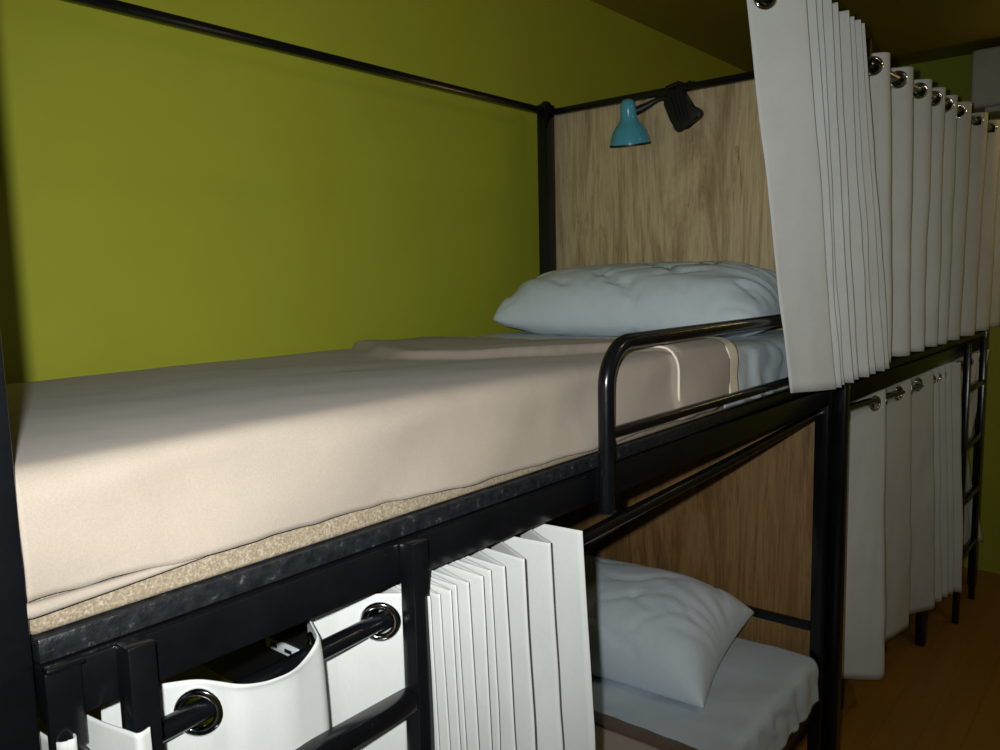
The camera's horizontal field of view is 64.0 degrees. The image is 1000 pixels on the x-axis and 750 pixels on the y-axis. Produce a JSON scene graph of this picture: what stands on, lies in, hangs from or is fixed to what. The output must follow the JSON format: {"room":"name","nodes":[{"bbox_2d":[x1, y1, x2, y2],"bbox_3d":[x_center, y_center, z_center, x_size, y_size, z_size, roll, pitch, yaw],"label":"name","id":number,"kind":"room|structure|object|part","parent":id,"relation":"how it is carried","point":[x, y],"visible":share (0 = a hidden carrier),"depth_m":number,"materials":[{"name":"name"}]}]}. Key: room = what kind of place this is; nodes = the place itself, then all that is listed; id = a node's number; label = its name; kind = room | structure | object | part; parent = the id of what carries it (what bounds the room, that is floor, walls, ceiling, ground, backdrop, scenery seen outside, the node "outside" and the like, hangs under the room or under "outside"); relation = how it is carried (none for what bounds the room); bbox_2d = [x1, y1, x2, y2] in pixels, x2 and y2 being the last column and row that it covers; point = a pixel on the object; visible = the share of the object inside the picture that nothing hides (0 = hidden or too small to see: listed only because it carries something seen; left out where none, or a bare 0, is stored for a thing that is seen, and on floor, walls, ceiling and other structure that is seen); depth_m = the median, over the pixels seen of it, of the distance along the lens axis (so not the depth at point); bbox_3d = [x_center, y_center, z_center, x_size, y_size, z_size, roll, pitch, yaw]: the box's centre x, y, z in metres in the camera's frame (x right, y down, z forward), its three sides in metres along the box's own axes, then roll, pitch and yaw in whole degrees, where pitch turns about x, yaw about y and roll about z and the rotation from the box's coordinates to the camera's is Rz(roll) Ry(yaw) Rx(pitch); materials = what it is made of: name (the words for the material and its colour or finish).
{"room":"dormitory","nodes":[
{"label":"dormitory","id":0,"kind":"room"},
{"bbox_2d":[0,0,745,734],"bbox_3d":[-0.257,-0.042,2.531,0.080,2.620,5.980,4,9,39],"label":"wall","id":1,"kind":"structure","parent":0,"point":[170,196],"depth_m":2.04,"materials":[{"name":"green paint"}]},
{"bbox_2d":[591,0,999,71],"bbox_3d":[0.863,-1.296,1.422,3.070,0.080,5.980,4,9,39],"label":"ceiling","id":2,"kind":"structure","parent":0,"point":[911,31],"depth_m":3.44,"materials":[{"name":"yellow paint"}]},
{"bbox_2d":[795,567,999,749],"bbox_3d":[0.925,1.385,1.740,3.070,0.080,5.980,4,9,39],"label":"floor","id":3,"kind":"structure","parent":0,"point":[944,693],"depth_m":3.01,"materials":[{"name":"orange wood"}]},
{"bbox_2d":[0,0,832,749],"bbox_3d":[-0.088,0.268,1.761,1.014,2.178,2.121,4,9,39],"label":"bunk bed","id":4,"kind":"object","parent":3,"relation":"on","point":[735,500],"visible":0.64,"depth_m":1.72,"materials":[{"name":"black paint"}]},
{"bbox_3d":[-0.410,0.418,0.686,0.038,2.147,0.036,4,9,39],"label":"post","id":5,"kind":"part","parent":4,"relation":"part of","materials":[{"name":"black metal"}]},
{"bbox_2d":[39,713,151,749],"bbox_3d":[-0.359,0.650,0.742,0.135,0.694,0.055,1,7,21],"label":"curtain","id":6,"kind":"object","parent":4,"relation":"hanging from","point":[101,735],"visible":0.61,"depth_m":0.70,"materials":[{"name":"beige fabric"}]},
{"bbox_2d":[201,592,379,681],"bbox_3d":[-0.393,0.326,1.355,0.648,0.333,0.185,4,9,39],"label":"power socket","id":7,"kind":"object","parent":4,"relation":"attached to","point":[235,665],"visible":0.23,"depth_m":1.24,"materials":[{"name":"black plastic"}]},
{"bbox_3d":[-0.485,-0.788,1.951,0.020,0.022,2.040,4,9,39],"label":"rail","id":8,"kind":"part","parent":4,"relation":"part of","materials":[{"name":"black metal"}]},
{"bbox_2d":[101,523,595,749],"bbox_3d":[-0.116,0.611,1.059,0.135,0.687,0.717,4,9,39],"label":"curtain","id":9,"kind":"object","parent":4,"relation":"hanging from","point":[509,631],"visible":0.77,"depth_m":1.06,"materials":[{"name":"beige fabric"}]},
{"bbox_2d":[23,387,789,634],"bbox_3d":[-0.102,0.032,1.736,0.907,0.120,2.032,4,9,39],"label":"mattress","id":10,"kind":"object","parent":4,"relation":"on","point":[218,563],"visible":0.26,"depth_m":0.86,"materials":[{"name":"beige fabric"}]},
{"bbox_2d":[6,336,738,618],"bbox_3d":[-0.304,0.034,1.497,0.982,0.154,1.442,4,9,39],"label":"blanket","id":11,"kind":"object","parent":10,"relation":"on","point":[156,471],"visible":0.94,"depth_m":0.97,"materials":[{"name":"beige fabric"}]},
{"bbox_3d":[0.137,-0.040,2.019,0.956,0.134,0.048,4,9,39],"label":"satin trim","id":12,"kind":"part","parent":11,"relation":"part of","materials":[{"name":"beige fabric"}]},
{"bbox_2d":[478,330,789,407],"bbox_3d":[0.335,-0.054,2.253,0.940,0.127,0.673,4,9,39],"label":"sheet","id":13,"kind":"object","parent":10,"relation":"on","point":[762,355],"visible":0.22,"depth_m":1.90,"materials":[{"name":"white fabric"}]},
{"bbox_2d":[493,261,780,337],"bbox_3d":[0.411,-0.220,2.329,0.848,0.214,0.398,4,9,39],"label":"pillow","id":14,"kind":"object","parent":13,"relation":"on","point":[606,300],"visible":0.8,"depth_m":2.15,"materials":[{"name":"white fabric"}]},
{"bbox_3d":[0.254,0.167,1.465,0.034,0.051,2.040,4,9,39],"label":"rail","id":15,"kind":"part","parent":4,"relation":"part of","materials":[{"name":"black metal"}]},
{"bbox_3d":[0.245,0.239,1.482,0.023,0.064,2.041,4,9,39],"label":"curtain rod","id":16,"kind":"part","parent":4,"relation":"part of","materials":[{"name":"black paint"}]},
{"bbox_3d":[0.179,0.150,2.840,0.040,2.147,0.050,4,9,39],"label":"post","id":17,"kind":"part","parent":4,"relation":"part of","materials":[{"name":"black metal"}]},
{"bbox_3d":[0.531,-0.869,2.441,0.892,0.022,0.020,4,9,39],"label":"rail","id":18,"kind":"part","parent":4,"relation":"part of","materials":[{"name":"black metal"}]},
{"bbox_2d":[610,80,703,147],"bbox_3d":[0.479,-0.796,2.455,0.288,0.194,0.126,1,7,17],"label":"reading lamp","id":19,"kind":"object","parent":4,"relation":"attached to","point":[681,111],"visible":0.98,"depth_m":2.43,"materials":[{"name":"teal metal"}]},
{"bbox_3d":[0.403,-0.776,2.481,0.124,0.148,0.123,4,9,39],"label":"lamp shade","id":20,"kind":"part","parent":19,"relation":"part of","materials":[{"name":"teal metal"}]},
{"bbox_3d":[0.549,-0.446,2.503,0.930,0.843,0.007,4,9,39],"label":"headboard","id":21,"kind":"part","parent":4,"relation":"part of","materials":[{"name":"brown wood"}]},
{"bbox_3d":[0.571,0.483,2.614,0.930,0.860,0.007,4,9,39],"label":"headboard","id":22,"kind":"part","parent":4,"relation":"part of","materials":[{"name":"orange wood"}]},
{"bbox_3d":[0.553,0.019,1.756,0.026,0.289,1.219,4,9,39],"label":"guard rail","id":23,"kind":"part","parent":4,"relation":"part of","materials":[{"name":"black metal"}]},
{"bbox_3d":[0.270,-0.737,1.325,0.023,0.022,2.118,4,9,39],"label":"curtain rod","id":24,"kind":"part","parent":4,"relation":"part of","materials":[{"name":"black paint"}]},
{"bbox_3d":[0.274,1.087,1.574,0.032,0.050,2.040,4,9,39],"label":"rail","id":25,"kind":"part","parent":4,"relation":"part of","materials":[{"name":"black metal"}]},
{"bbox_2d":[746,0,889,392],"bbox_3d":[0.803,-0.421,1.950,0.132,0.888,0.748,4,9,39],"label":"curtain","id":26,"kind":"object","parent":4,"relation":"hanging from","point":[810,65],"visible":1,"depth_m":1.82,"materials":[{"name":"beige fabric"}]},
{"bbox_3d":[0.918,0.200,2.276,0.038,2.147,0.038,4,9,39],"label":"post","id":27,"kind":"part","parent":4,"relation":"part of","materials":[{"name":"black metal"}]},
{"bbox_3d":[-0.086,0.967,1.847,0.899,0.113,2.026,4,9,39],"label":"mattress","id":28,"kind":"object","parent":4,"relation":"on","visible":0},
{"bbox_2d":[594,710,697,749],"bbox_3d":[-0.284,0.987,1.599,0.951,0.129,1.390,4,9,39],"label":"blanket","id":29,"kind":"object","parent":28,"relation":"on","point":[611,733],"visible":0.03,"depth_m":1.92,"materials":[{"name":"beige fabric"}]},
{"bbox_2d":[592,637,818,749],"bbox_3d":[0.324,0.898,2.324,0.943,0.134,0.769,4,9,39],"label":"sheet","id":30,"kind":"object","parent":28,"relation":"on","point":[759,694],"visible":0.21,"depth_m":2.11,"materials":[{"name":"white fabric"}]},
{"bbox_2d":[584,555,754,708],"bbox_3d":[0.304,0.704,2.421,0.800,0.253,0.440,3,8,34],"label":"pillow","id":31,"kind":"object","parent":30,"relation":"on","point":[665,633],"visible":0.52,"depth_m":2.19,"materials":[{"name":"white fabric"}]},
{"bbox_2d":[823,38,994,749],"bbox_3d":[1.315,0.046,3.366,1.014,2.178,2.121,4,9,40],"label":"bunk bed","id":32,"kind":"object","parent":3,"relation":"on","point":[902,368],"visible":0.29,"depth_m":2.49,"materials":[{"name":"black paint"}]},
{"bbox_3d":[0.975,0.196,2.296,0.038,2.147,0.038,4,9,40],"label":"post","id":33,"kind":"part","parent":32,"relation":"part of","materials":[{"name":"black metal"}]},
{"bbox_2d":[842,362,962,679],"bbox_3d":[1.484,0.510,2.972,0.123,1.025,1.397,5,9,43],"label":"curtain","id":34,"kind":"object","parent":32,"relation":"hanging from","point":[904,543],"visible":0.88,"depth_m":2.96,"materials":[{"name":"beige fabric"}]},
{"bbox_3d":[1.641,0.018,3.078,0.023,0.064,2.041,4,9,40],"label":"curtain rod","id":35,"kind":"part","parent":32,"relation":"part of","materials":[{"name":"black paint"}]},
{"bbox_3d":[1.649,-0.054,3.061,0.034,0.051,2.040,4,9,40],"label":"rail","id":36,"kind":"part","parent":32,"relation":"part of","materials":[{"name":"black metal"}]},
{"bbox_3d":[1.766,1.001,3.351,0.037,0.265,0.044,4,9,40],"label":"leg","id":37,"kind":"part","parent":32,"relation":"part of","materials":[{"name":"black paint"}]},
{"bbox_3d":[1.666,-0.966,2.921,0.023,0.077,2.119,4,9,40],"label":"curtain rod","id":38,"kind":"part","parent":32,"relation":"part of","materials":[{"name":"black paint"}]},
{"bbox_2d":[868,52,999,362],"bbox_3d":[1.664,-0.576,2.958,0.089,0.900,2.047,4,9,40],"label":"curtain","id":39,"kind":"object","parent":32,"relation":"hanging from","point":[937,172],"visible":0.93,"depth_m":2.70,"materials":[{"name":"beige fabric"}]},
{"bbox_2d":[948,350,989,545],"bbox_3d":[2.153,0.371,3.720,0.089,0.954,0.509,5,9,45],"label":"curtain","id":40,"kind":"object","parent":32,"relation":"hanging from","point":[975,356],"visible":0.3,"depth_m":3.77,"materials":[{"name":"beige fabric"}]},
{"bbox_3d":[2.329,-0.021,3.865,0.038,2.147,0.036,4,9,40],"label":"post","id":41,"kind":"part","parent":32,"relation":"part of","materials":[{"name":"black metal"}]},
{"bbox_2d":[872,54,999,573],"bbox_3d":[2.776,-0.265,3.832,2.910,2.620,0.080,4,9,39],"label":"wall","id":42,"kind":"structure","parent":0,"point":[954,73],"depth_m":4.08,"materials":[{"name":"green paint"}]},
{"bbox_2d":[970,46,999,118],"bbox_3d":[2.664,-1.358,3.539,0.975,0.287,0.280,4,9,39],"label":"air conditioner","id":43,"kind":"object","parent":42,"relation":"attached to","point":[985,73],"visible":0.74,"depth_m":3.71,"materials":[{"name":"white plastic"}]}
]}

